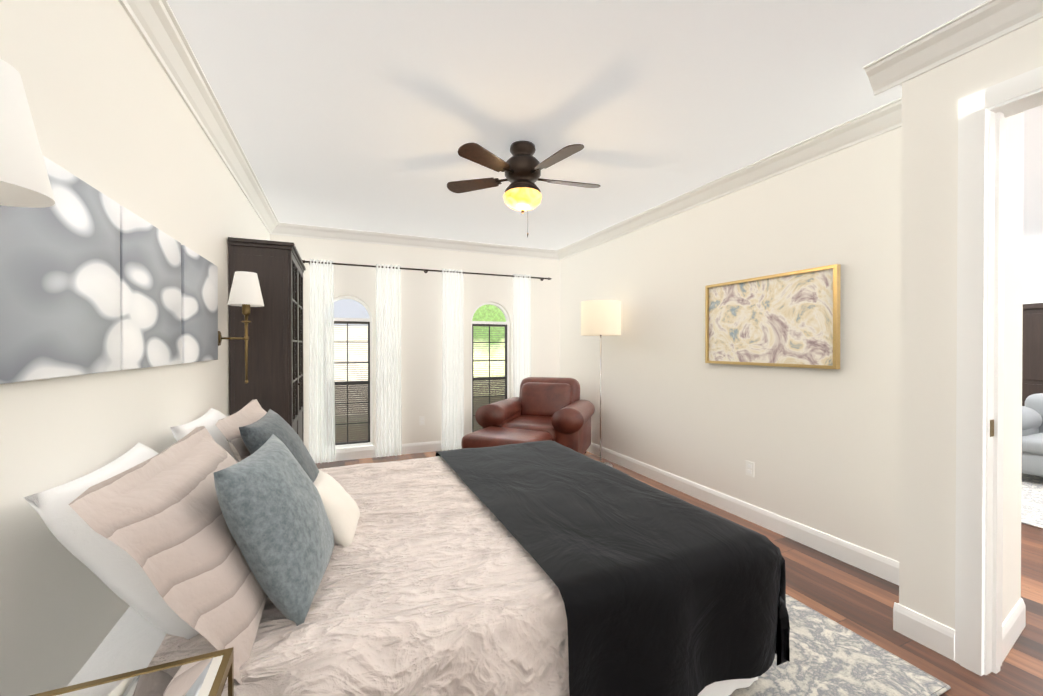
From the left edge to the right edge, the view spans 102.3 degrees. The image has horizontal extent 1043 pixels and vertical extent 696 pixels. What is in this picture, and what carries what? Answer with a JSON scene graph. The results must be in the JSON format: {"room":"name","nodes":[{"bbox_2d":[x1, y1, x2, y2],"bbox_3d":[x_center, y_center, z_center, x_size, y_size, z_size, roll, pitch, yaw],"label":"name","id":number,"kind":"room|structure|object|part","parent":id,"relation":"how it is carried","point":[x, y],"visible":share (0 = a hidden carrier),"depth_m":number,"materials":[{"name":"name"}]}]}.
{"room":"bedroom","nodes":[
{"label":"bedroom","id":0,"kind":"room"},
{"bbox_2d":[0,0,269,695],"bbox_3d":[-1.496,-0.006,1.395,0.160,2.760,7.587,0,0,-23],"label":"wall","id":1,"kind":"structure","parent":0,"point":[113,118],"depth_m":1.36,"materials":[{"name":"white paint"}]},
{"bbox_2d":[0,59,54,207],"bbox_3d":[-0.970,-0.120,0.702,0.262,0.740,0.206,0,0,-23],"label":"sconce","id":2,"kind":"object","parent":1,"relation":"attached to","point":[24,180],"visible":1,"depth_m":0.73,"materials":[{"name":"white fabric"}]},
{"bbox_2d":[0,156,120,383],"bbox_3d":[-1.296,-0.209,1.185,0.036,0.580,0.595,0,0,-23],"label":"art","id":3,"kind":"object","parent":1,"relation":"attached to","point":[60,288],"visible":0.98,"depth_m":1.16,"materials":[{"name":"white fabric"}]},
{"bbox_2d":[120,206,181,369],"bbox_3d":[-1.535,-0.213,1.743,0.036,0.580,0.590,0,0,-23],"label":"art","id":4,"kind":"object","parent":1,"relation":"attached to","point":[150,292],"visible":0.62,"depth_m":1.68,"materials":[{"name":"white fabric"}]},
{"bbox_2d":[118,0,279,233],"bbox_3d":[-1.373,-1.327,1.440,0.108,0.118,7.267,0,0,-23],"label":"crown molding","id":5,"kind":"structure","parent":1,"relation":"attached to","point":[157,25],"depth_m":2.15,"materials":[{"name":"white wood"}]},
{"bbox_2d":[181,245,217,362],"bbox_3d":[-1.786,-0.216,2.330,0.036,0.580,0.605,0,0,-23],"label":"art","id":6,"kind":"object","parent":1,"relation":"attached to","point":[199,303],"visible":0.73,"depth_m":2.26,"materials":[{"name":"white fabric"}]},
{"bbox_2d":[218,271,263,383],"bbox_3d":[-1.865,-0.132,2.799,0.262,0.740,0.206,0,0,-23],"label":"sconce","id":7,"kind":"object","parent":1,"relation":"attached to","point":[245,293],"visible":1,"depth_m":2.76,"materials":[{"name":"white fabric"}]},
{"bbox_2d":[270,234,558,451],"bbox_3d":[-1.190,-0.030,5.565,4.000,2.760,0.160,0,0,-23],"label":"wall","id":8,"kind":"structure","parent":0,"point":[421,343],"depth_m":5.46,"materials":[{"name":"white paint"}]},
{"bbox_2d":[334,296,374,449],"bbox_3d":[-2.126,0.293,5.137,0.620,1.856,0.134,0,0,-23],"label":"window","id":9,"kind":"structure","parent":8,"relation":"in","point":[352,444],"depth_m":5.21,"materials":[{"name":"white"}]},
{"bbox_2d":[334,323,367,442],"bbox_3d":[-2.159,0.418,5.214,0.520,1.492,0.028,0,0,-23],"label":"window blinds","id":10,"kind":"object","parent":9,"relation":"attached to","point":[361,415],"depth_m":5.23,"materials":[{"name":"brown"}]},
{"bbox_2d":[319,441,460,462],"bbox_3d":[-1.141,1.286,5.497,3.710,0.130,0.016,0,0,-23],"label":"baseboard","id":11,"kind":"structure","parent":8,"relation":"attached to","point":[369,452],"depth_m":5.20,"materials":[{"name":"white"}]},
{"bbox_2d":[271,222,558,259],"bbox_3d":[-1.123,-1.350,5.440,3.710,0.118,0.108,0,0,-23],"label":"crown molding","id":12,"kind":"structure","parent":8,"relation":"attached to","point":[307,231],"depth_m":5.30,"materials":[{"name":"white wood"}]},
{"bbox_2d":[419,416,424,424],"bbox_3d":[-1.285,0.941,5.438,0.072,0.115,0.008,0,0,-23],"label":"electrical outlet","id":13,"kind":"object","parent":8,"relation":"attached to","point":[421,420],"visible":1,"depth_m":5.43,"materials":[{"name":"white plastic"}]},
{"bbox_2d":[302,259,551,463],"bbox_3d":[-1.055,0.153,5.454,3.230,2.355,0.150,0,0,-23],"label":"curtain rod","id":14,"kind":"object","parent":8,"relation":"attached to","point":[322,379],"visible":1,"depth_m":5.19,"materials":[{"name":"white fabric"}]},
{"bbox_2d":[309,259,334,463],"bbox_3d":[-2.320,0.157,4.885,0.280,2.355,0.097,0,0,-23],"label":"curtain","id":15,"kind":"object","parent":14,"relation":"hanging from","point":[321,299],"depth_m":4.88,"materials":[{"name":"white fabric"}]},
{"bbox_2d":[375,264,401,457],"bbox_3d":[-1.635,0.155,5.179,0.315,2.355,0.098,0,0,-23],"label":"curtain","id":16,"kind":"object","parent":14,"relation":"hanging from","point":[388,277],"depth_m":5.18,"materials":[{"name":"white fabric"}]},
{"bbox_2d":[441,268,463,450],"bbox_3d":[-0.895,0.153,5.495,0.308,2.355,0.098,0,0,-23],"label":"curtain","id":17,"kind":"object","parent":14,"relation":"hanging from","point":[452,280],"depth_m":5.50,"materials":[{"name":"white fabric"}]},
{"bbox_2d":[513,274,530,396],"bbox_3d":[0.012,0.151,5.886,0.266,2.355,0.097,0,0,-23],"label":"curtain","id":18,"kind":"object","parent":14,"relation":"hanging from","point":[521,283],"depth_m":5.87,"materials":[{"name":"white fabric"}]},
{"bbox_2d":[471,302,508,432],"bbox_3d":[-0.434,0.288,5.860,0.620,1.856,0.134,0,0,-23],"label":"window","id":19,"kind":"structure","parent":8,"relation":"in","point":[506,342],"depth_m":5.89,"materials":[{"name":"white"}]},
{"bbox_2d":[473,326,504,430],"bbox_3d":[-0.467,0.414,5.937,0.520,1.492,0.028,0,0,-23],"label":"window blinds","id":20,"kind":"object","parent":19,"relation":"attached to","point":[496,391],"depth_m":5.92,"materials":[{"name":"brown"}]},
{"bbox_2d":[167,0,1042,249],"bbox_3d":[2.808,-1.456,3.226,9.520,0.120,7.587,0,0,-23],"label":"ceiling","id":21,"kind":"structure","parent":0,"point":[369,115],"depth_m":2.32,"materials":[{"name":"white paint"}]},
{"bbox_2d":[447,141,600,236],"bbox_3d":[0.043,-1.079,2.904,1.102,0.629,1.113,0,0,-23],"label":"fan","id":22,"kind":"object","parent":21,"relation":"hanging from","point":[522,167],"visible":1,"depth_m":2.81,"materials":[{"name":"brown wood"}]},
{"bbox_2d":[315,450,1042,695],"bbox_3d":[2.804,1.424,3.252,9.520,0.120,7.607,0,0,-23],"label":"floor","id":23,"kind":"structure","parent":0,"point":[858,601],"depth_m":2.28,"materials":[{"name":"brown wood"}]},
{"bbox_2d":[29,647,233,695],"bbox_3d":[-0.735,1.029,0.638,0.452,0.700,0.529,0,0,-23],"label":"nightstand","id":24,"kind":"object","parent":23,"relation":"on","point":[210,674],"visible":1,"depth_m":0.86,"materials":[{"name":"gold mirror"}]},
{"bbox_2d":[228,237,305,442],"bbox_3d":[-2.105,0.287,3.572,0.412,2.150,1.115,0,0,-23],"label":"tall cabinet","id":25,"kind":"object","parent":23,"relation":"on","point":[275,356],"visible":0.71,"depth_m":3.10,"materials":[{"name":"brown wood"}]},
{"bbox_2d":[461,426,551,448],"bbox_3d":[-0.147,1.113,4.302,0.780,0.490,0.600,0,0,27],"label":"ottoman","id":26,"kind":"object","parent":23,"relation":"on","point":[491,436],"visible":0.35,"depth_m":4.17,"materials":[{"name":"brown leather"}]},
{"bbox_2d":[475,377,594,454],"bbox_3d":[0.232,0.870,5.151,1.243,0.964,1.163,0,0,19],"label":"armchair","id":27,"kind":"object","parent":23,"relation":"on","point":[558,410],"visible":0.81,"depth_m":5.01,"materials":[{"name":"brown leather"}]},
{"bbox_2d":[581,300,620,466],"bbox_3d":[0.905,0.415,4.802,0.450,1.880,0.450,0,0,-23],"label":"floor lamp","id":28,"kind":"object","parent":23,"relation":"on","point":[600,318],"visible":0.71,"depth_m":4.61,"materials":[{"name":"beige fabric"}]},
{"bbox_2d":[729,594,950,695],"bbox_3d":[0.122,1.362,2.401,2.400,0.012,2.570,0,0,-23],"label":"rug","id":29,"kind":"object","parent":23,"relation":"on","point":[829,657],"visible":0.25,"depth_m":1.78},
{"bbox_2d":[23,399,789,695],"bbox_3d":[-0.395,0.830,2.140,2.376,1.050,2.058,0,0,-23],"label":"bed","id":30,"kind":"object","parent":29,"relation":"on","point":[266,548],"visible":0.98,"depth_m":1.37,"materials":[{"name":"white fabric"}]},
{"bbox_2d":[214,434,334,625],"bbox_3d":[-0.795,0.572,1.412,0.299,0.475,0.544,0,0,-23],"label":"pillow","id":31,"kind":"object","parent":30,"relation":"on","point":[274,530],"depth_m":1.22,"materials":[{"name":"grey fabric"}]},
{"bbox_2d":[239,409,318,482],"bbox_3d":[-1.175,0.571,2.108,0.312,0.468,0.578,0,0,-23],"label":"pillow","id":32,"kind":"object","parent":30,"relation":"on","point":[256,433],"depth_m":2.03,"materials":[{"name":"grey fabric"}]},
{"bbox_2d":[314,470,359,546],"bbox_3d":[-0.800,0.684,1.791,0.218,0.246,0.361,0,0,-23],"label":"pillow","id":33,"kind":"object","parent":30,"relation":"on","point":[343,513],"depth_m":1.71,"materials":[{"name":"beige fabric"}]},
{"bbox_2d":[148,456,568,695],"bbox_3d":[-0.306,0.991,2.178,2.038,0.439,1.995,0,0,-23],"label":"duvet","id":34,"kind":"object","parent":30,"relation":"on","point":[436,589],"depth_m":1.34,"materials":[{"name":"fabric"}]},
{"bbox_2d":[435,440,789,695],"bbox_3d":[0.223,1.004,2.406,1.031,0.507,2.058,0,0,-23],"label":"throw","id":35,"kind":"object","parent":30,"relation":"on","point":[652,591],"depth_m":1.58,"materials":[{"name":"black fabric"}]},
{"bbox_2d":[1021,473,1042,528],"bbox_3d":[5.296,1.356,3.400,2.700,0.012,4.000,0,0,-23],"label":"living room rug","id":36,"kind":"object","parent":23,"relation":"on","point":[1031,500],"depth_m":3.72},
{"bbox_2d":[1022,393,1042,476],"bbox_3d":[5.732,0.895,3.638,0.930,0.906,2.230,0,0,-23],"label":"sofa","id":37,"kind":"object","parent":36,"relation":"on","point":[1032,436],"visible":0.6,"depth_m":4.30,"materials":[{"name":"grey fabric"}]},
{"bbox_2d":[1022,303,1042,405],"bbox_3d":[6.677,0.397,5.224,0.512,1.910,0.840,0,0,-23],"label":"tall cabinet","id":38,"kind":"object","parent":23,"relation":"on","point":[1032,361],"depth_m":5.25,"materials":[{"name":"brown wood"}]},
{"bbox_2d":[559,18,1042,629],"bbox_3d":[1.493,-0.018,3.597,0.613,2.760,5.567,0,0,-23],"label":"wall","id":39,"kind":"structure","parent":0,"point":[859,448],"depth_m":2.68,"materials":[{"name":"white paint"}]},
{"bbox_2d":[556,97,901,259],"bbox_3d":[1.368,-1.343,4.194,0.108,0.118,4.357,0,0,-23],"label":"crown molding","id":40,"kind":"structure","parent":39,"relation":"attached to","point":[882,119],"depth_m":3.13,"materials":[{"name":"white wood"}]},
{"bbox_2d":[586,443,898,584],"bbox_3d":[1.410,1.293,4.227,0.016,0.130,4.357,0,0,-23],"label":"baseboard","id":41,"kind":"structure","parent":39,"relation":"attached to","point":[878,565],"depth_m":3.13,"materials":[{"name":"white wood"}]},
{"bbox_2d":[746,460,753,476],"bbox_3d":[1.802,0.953,3.318,0.008,0.115,0.072,0,0,-23],"label":"electrical outlet","id":42,"kind":"object","parent":39,"relation":"attached to","point":[749,468],"visible":1,"depth_m":3.31,"materials":[{"name":"white plastic"}]},
{"bbox_2d":[705,264,840,368],"bbox_3d":[1.832,-0.204,3.193,0.040,0.675,1.060,0,0,-23],"label":"picture","id":43,"kind":"object","parent":39,"relation":"attached to","point":[789,319],"visible":0.98,"depth_m":3.08,"materials":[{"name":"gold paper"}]},
{"bbox_2d":[893,602,954,660],"bbox_3d":[1.859,1.306,1.947,0.016,0.130,0.221,0,0,-23],"label":"baseboard","id":44,"kind":"structure","parent":39,"relation":"attached to","point":[936,636],"depth_m":1.94,"materials":[{"name":"white wood"}]},
{"bbox_2d":[955,66,1042,675],"bbox_3d":[2.183,0.149,1.372,0.184,2.451,1.072,0,0,-23],"label":"door frame","id":45,"kind":"structure","parent":39,"relation":"attached to","point":[984,114],"depth_m":1.77,"materials":[{"name":"white wood"}]},
{"bbox_3d":[1.980,0.337,1.769,0.030,0.070,0.003,0,0,-23],"label":"door strike trim","id":46,"kind":"part","parent":45,"relation":"part of","materials":[{"name":"gold metal"}]},
{"bbox_2d":[1002,598,1025,661],"bbox_3d":[2.285,1.306,1.958,0.458,0.130,0.016,0,0,-32],"label":"baseboard","id":47,"kind":"structure","parent":39,"relation":"attached to","point":[1013,624],"depth_m":1.95,"materials":[{"name":"white wood"}]},
{"bbox_2d":[1023,241,1042,303],"bbox_3d":[7.080,-0.027,5.147,0.160,2.760,7.427,0,0,-23],"label":"wall","id":48,"kind":"structure","parent":0,"point":[1032,272],"depth_m":5.59,"materials":[{"name":"white paint"}]},
{"bbox_3d":[2.703,0.002,0.163,0.140,2.760,1.700,0,0,-23],"label":"wall","id":49,"kind":"structure","parent":0,"visible":0},
{"bbox_2d":[863,0,1042,95],"bbox_3d":[2.330,-1.323,0.713,0.108,0.118,3.018,0,0,-23],"label":"crown molding","id":50,"kind":"structure","parent":49,"relation":"attached to","point":[980,25],"depth_m":1.81,"materials":[{"name":"white wood"}]},
{"label":"outside","id":51,"kind":"structure","parent":0,"visible":0},
{"bbox_2d":[335,396,500,440],"bbox_3d":[-2.815,1.851,9.786,20.000,0.150,8.820,0,0,-23],"label":"ground","id":52,"kind":"structure","parent":51,"point":[367,415],"depth_m":10.01,"materials":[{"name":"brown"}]},
{"bbox_2d":[334,299,368,414],"bbox_3d":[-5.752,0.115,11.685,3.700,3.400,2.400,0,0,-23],"label":"house","id":53,"kind":"structure","parent":52,"relation":"on","point":[357,329],"depth_m":11.18,"materials":[{"name":"beige"}]},
{"bbox_2d":[472,305,505,395],"bbox_3d":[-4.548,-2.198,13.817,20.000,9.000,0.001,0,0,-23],"label":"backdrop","id":54,"kind":"structure","parent":51,"point":[482,314],"depth_m":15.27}
]}

